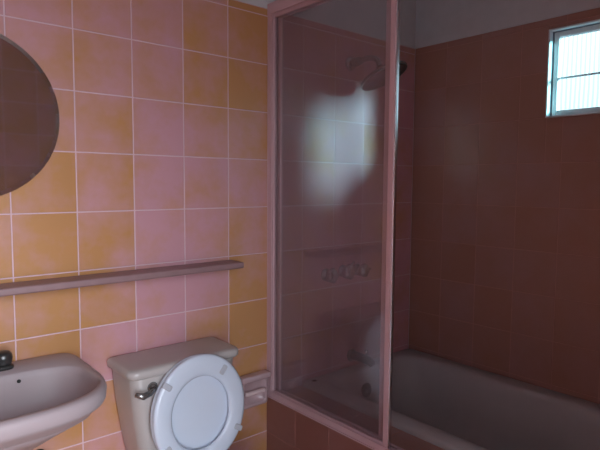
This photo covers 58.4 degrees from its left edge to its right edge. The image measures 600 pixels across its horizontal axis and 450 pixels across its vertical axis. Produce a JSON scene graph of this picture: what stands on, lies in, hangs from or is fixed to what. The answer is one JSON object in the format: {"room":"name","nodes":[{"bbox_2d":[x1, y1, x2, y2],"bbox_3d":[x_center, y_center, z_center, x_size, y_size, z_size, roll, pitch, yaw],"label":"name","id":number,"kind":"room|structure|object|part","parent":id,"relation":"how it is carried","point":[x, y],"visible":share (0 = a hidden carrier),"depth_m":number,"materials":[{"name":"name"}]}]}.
{"room":"bathroom","nodes":[
{"label":"bathroom","id":0,"kind":"room"},
{"bbox_2d":[0,0,415,449],"bbox_3d":[-0.516,-0.038,2.102,3.157,2.500,0.160,-3,6,-41],"label":"wall","id":1,"kind":"structure","parent":0,"point":[159,158],"depth_m":2.09,"materials":[{"name":"pink tile"}]},
{"bbox_2d":[0,34,59,195],"bbox_3d":[-0.974,-0.331,1.568,0.517,0.517,0.009,-3,6,-41],"label":"round mirror","id":2,"kind":"object","parent":1,"relation":"attached to","point":[29,110],"visible":1,"depth_m":1.66,"materials":[{"name":"silver mirror"}]},
{"bbox_2d":[0,353,106,449],"bbox_3d":[-0.821,0.554,1.464,0.540,0.214,0.478,-3,6,-41],"label":"basin","id":3,"kind":"object","parent":1,"relation":"attached to","point":[42,397],"visible":0.99,"depth_m":1.58,"materials":[{"name":"grey ceramic"}]},
{"bbox_2d":[0,350,13,370],"bbox_3d":[-0.909,0.406,1.556,0.160,0.066,0.140,-3,6,-41],"label":"tap","id":4,"kind":"object","parent":3,"relation":"on","point":[6,357],"visible":1,"depth_m":1.61,"materials":[{"name":"metal"}]},
{"bbox_3d":[-0.938,0.430,1.591,0.160,0.012,0.050,-3,6,-41],"label":"plate","id":5,"kind":"part","parent":4,"relation":"part of","materials":[{"name":"metal"}]},
{"bbox_2d":[0,260,243,296],"bbox_3d":[-0.883,0.195,1.631,1.665,0.024,0.099,-3,6,-41],"label":"wall shelf","id":6,"kind":"object","parent":1,"relation":"attached to","point":[42,285],"visible":1,"depth_m":1.81,"materials":[{"name":"ceramic"}]},
{"bbox_2d":[239,369,270,409],"bbox_3d":[-0.196,0.710,2.302,0.152,0.146,0.049,-3,6,-41],"label":"paper holder","id":7,"kind":"object","parent":1,"relation":"attached to","point":[255,384],"visible":0.8,"depth_m":2.30,"materials":[{"name":"pink ceramic"}]},
{"bbox_2d":[239,369,270,384],"bbox_3d":[-0.195,0.650,2.297,0.152,0.026,0.048,-3,6,-41],"label":"hood","id":8,"kind":"object","parent":7,"relation":"attached to","point":[262,375],"depth_m":2.29,"materials":[{"name":"pink ceramic"}]},
{"bbox_2d":[267,0,404,449],"bbox_3d":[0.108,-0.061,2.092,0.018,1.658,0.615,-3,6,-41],"label":"shower door frame","id":9,"kind":"structure","parent":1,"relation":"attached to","point":[379,435],"depth_m":2.19,"materials":[{"name":"metal"}]},
{"bbox_3d":[0.113,-0.868,2.029,0.014,0.040,0.571,-3,6,-41],"label":"rail","id":10,"kind":"part","parent":9,"relation":"part of","materials":[{"name":"metal"}]},
{"bbox_3d":[0.102,0.755,2.156,0.014,0.022,0.571,-3,6,-41],"label":"rail","id":11,"kind":"part","parent":9,"relation":"part of","materials":[{"name":"metal"}]},
{"bbox_2d":[271,0,400,448],"bbox_3d":[0.098,-0.059,2.062,0.018,1.658,0.678,-3,6,-41],"label":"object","id":12,"kind":"object","parent":1,"relation":"attached to","point":[395,4],"visible":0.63,"depth_m":1.84,"materials":[{"name":"metal"}]},
{"bbox_3d":[0.102,-0.865,2.001,0.014,0.040,0.626,-3,6,-41],"label":"rail","id":13,"kind":"part","parent":12,"relation":"part of","materials":[{"name":"metal"}]},
{"bbox_3d":[0.091,0.757,2.128,0.014,0.022,0.626,-3,6,-41],"label":"rail","id":14,"kind":"part","parent":12,"relation":"part of","materials":[{"name":"metal"}]},
{"bbox_2d":[321,261,370,282],"bbox_3d":[0.247,0.222,2.634,0.338,0.096,0.069,-3,6,-41],"label":"shower valve","id":15,"kind":"object","parent":1,"relation":"attached to","point":[348,271],"visible":1,"depth_m":2.59,"materials":[{"name":"grey metal"}]},
{"bbox_3d":[0.152,0.240,2.539,0.071,0.074,0.047,-3,6,-41],"label":"knob","id":16,"kind":"part","parent":15,"relation":"part of","materials":[{"name":"grey metal"}]},
{"bbox_3d":[0.240,0.228,2.614,0.075,0.078,0.047,-3,6,-41],"label":"knob","id":17,"kind":"part","parent":15,"relation":"part of","materials":[{"name":"grey metal"}]},
{"bbox_3d":[0.318,0.227,2.682,0.067,0.069,0.047,-3,6,-41],"label":"knob","id":18,"kind":"part","parent":15,"relation":"part of","materials":[{"name":"grey metal"}]},
{"bbox_2d":[267,386,444,449],"bbox_3d":[0.447,1.022,1.858,0.198,0.437,1.600,-3,6,-41],"label":"tub surround","id":19,"kind":"object","parent":1,"relation":"attached to","point":[287,428],"depth_m":2.21,"materials":[{"name":"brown tile"}]},
{"bbox_2d":[347,349,375,367],"bbox_3d":[0.308,0.657,2.669,0.065,0.082,0.146,-3,6,-41],"label":"tub spout","id":20,"kind":"object","parent":1,"relation":"attached to","point":[352,355],"visible":1,"depth_m":2.66,"materials":[{"name":"metal"}]},
{"bbox_2d":[345,55,406,90],"bbox_3d":[0.352,-0.713,2.485,0.226,0.176,0.306,-3,6,-41],"label":"shower","id":21,"kind":"object","parent":1,"relation":"attached to","point":[375,79],"visible":0.87,"depth_m":2.46,"materials":[{"name":"silver metal"}]},
{"bbox_3d":[0.312,-0.758,2.517,0.031,0.069,0.182,-4,6,-42],"label":"arm","id":22,"kind":"part","parent":21,"relation":"part of","materials":[{"name":"grey metal"}]},
{"bbox_2d":[408,0,599,403],"bbox_3d":[1.283,-0.038,2.266,0.085,2.500,2.260,-3,6,-41],"label":"wall","id":23,"kind":"structure","parent":0,"point":[505,250],"depth_m":2.56,"materials":[{"name":"brown tile"}]},
{"bbox_2d":[545,19,599,117],"bbox_3d":[1.392,-0.641,2.079,0.089,0.382,0.832,-3,6,-41],"label":"window","id":24,"kind":"structure","parent":23,"relation":"in","point":[573,62],"depth_m":2.32,"materials":[{"name":"glass"}]},
{"bbox_3d":[1.263,-0.564,2.240,0.003,0.138,0.366,-3,6,-41],"label":"pane","id":25,"kind":"part","parent":24,"relation":"part of","materials":[{"name":"clear glass"}]},
{"bbox_3d":[1.264,-0.726,2.227,0.003,0.174,0.366,-3,6,-41],"label":"pane","id":26,"kind":"part","parent":24,"relation":"part of","materials":[{"name":"clear glass"}]},
{"bbox_3d":[0.163,1.325,1.407,3.177,0.100,2.270,-3,6,-41],"label":"floor","id":27,"kind":"structure","parent":0,"visible":0},
{"bbox_2d":[107,337,243,449],"bbox_3d":[-0.297,0.847,1.798,0.437,0.782,0.678,-3,6,-41],"label":"toilet","id":28,"kind":"object","parent":27,"relation":"on","point":[188,395],"visible":1,"depth_m":1.86,"materials":[{"name":"grey ceramic"}]},
{"bbox_3d":[-0.502,0.549,1.771,0.033,0.043,0.094,3,5,30],"label":"flush lever","id":29,"kind":"part","parent":28,"relation":"part of","materials":[{"name":"grey metal"}]},
{"bbox_3d":[-0.449,0.479,1.949,0.437,0.036,0.204,-3,6,-41],"label":"tank lid","id":30,"kind":"part","parent":28,"relation":"part of","materials":[{"name":"grey ceramic"}]},
{"bbox_3d":[-0.360,0.646,1.885,0.352,0.384,0.046,-3,6,-41],"label":"lid","id":31,"kind":"part","parent":28,"relation":"part of","materials":[{"name":"white plastic"}]},
{"bbox_3d":[-0.344,0.646,1.866,0.360,0.391,0.047,-3,6,-41],"label":"seat","id":32,"kind":"part","parent":28,"relation":"part of","materials":[{"name":"white plastic"}]},
{"bbox_2d":[303,349,599,449],"bbox_3d":[0.827,0.985,2.184,0.804,0.456,1.597,-3,6,-41],"label":"bathtub","id":33,"kind":"object","parent":27,"relation":"on","point":[446,404],"visible":0.85,"depth_m":2.52,"materials":[{"name":"white ceramic"}]},
{"bbox_3d":[0.333,0.824,2.674,0.072,0.072,0.015,-3,6,-41],"label":"overflow plate","id":34,"kind":"part","parent":33,"relation":"part of","materials":[{"name":"metal"}]}
]}

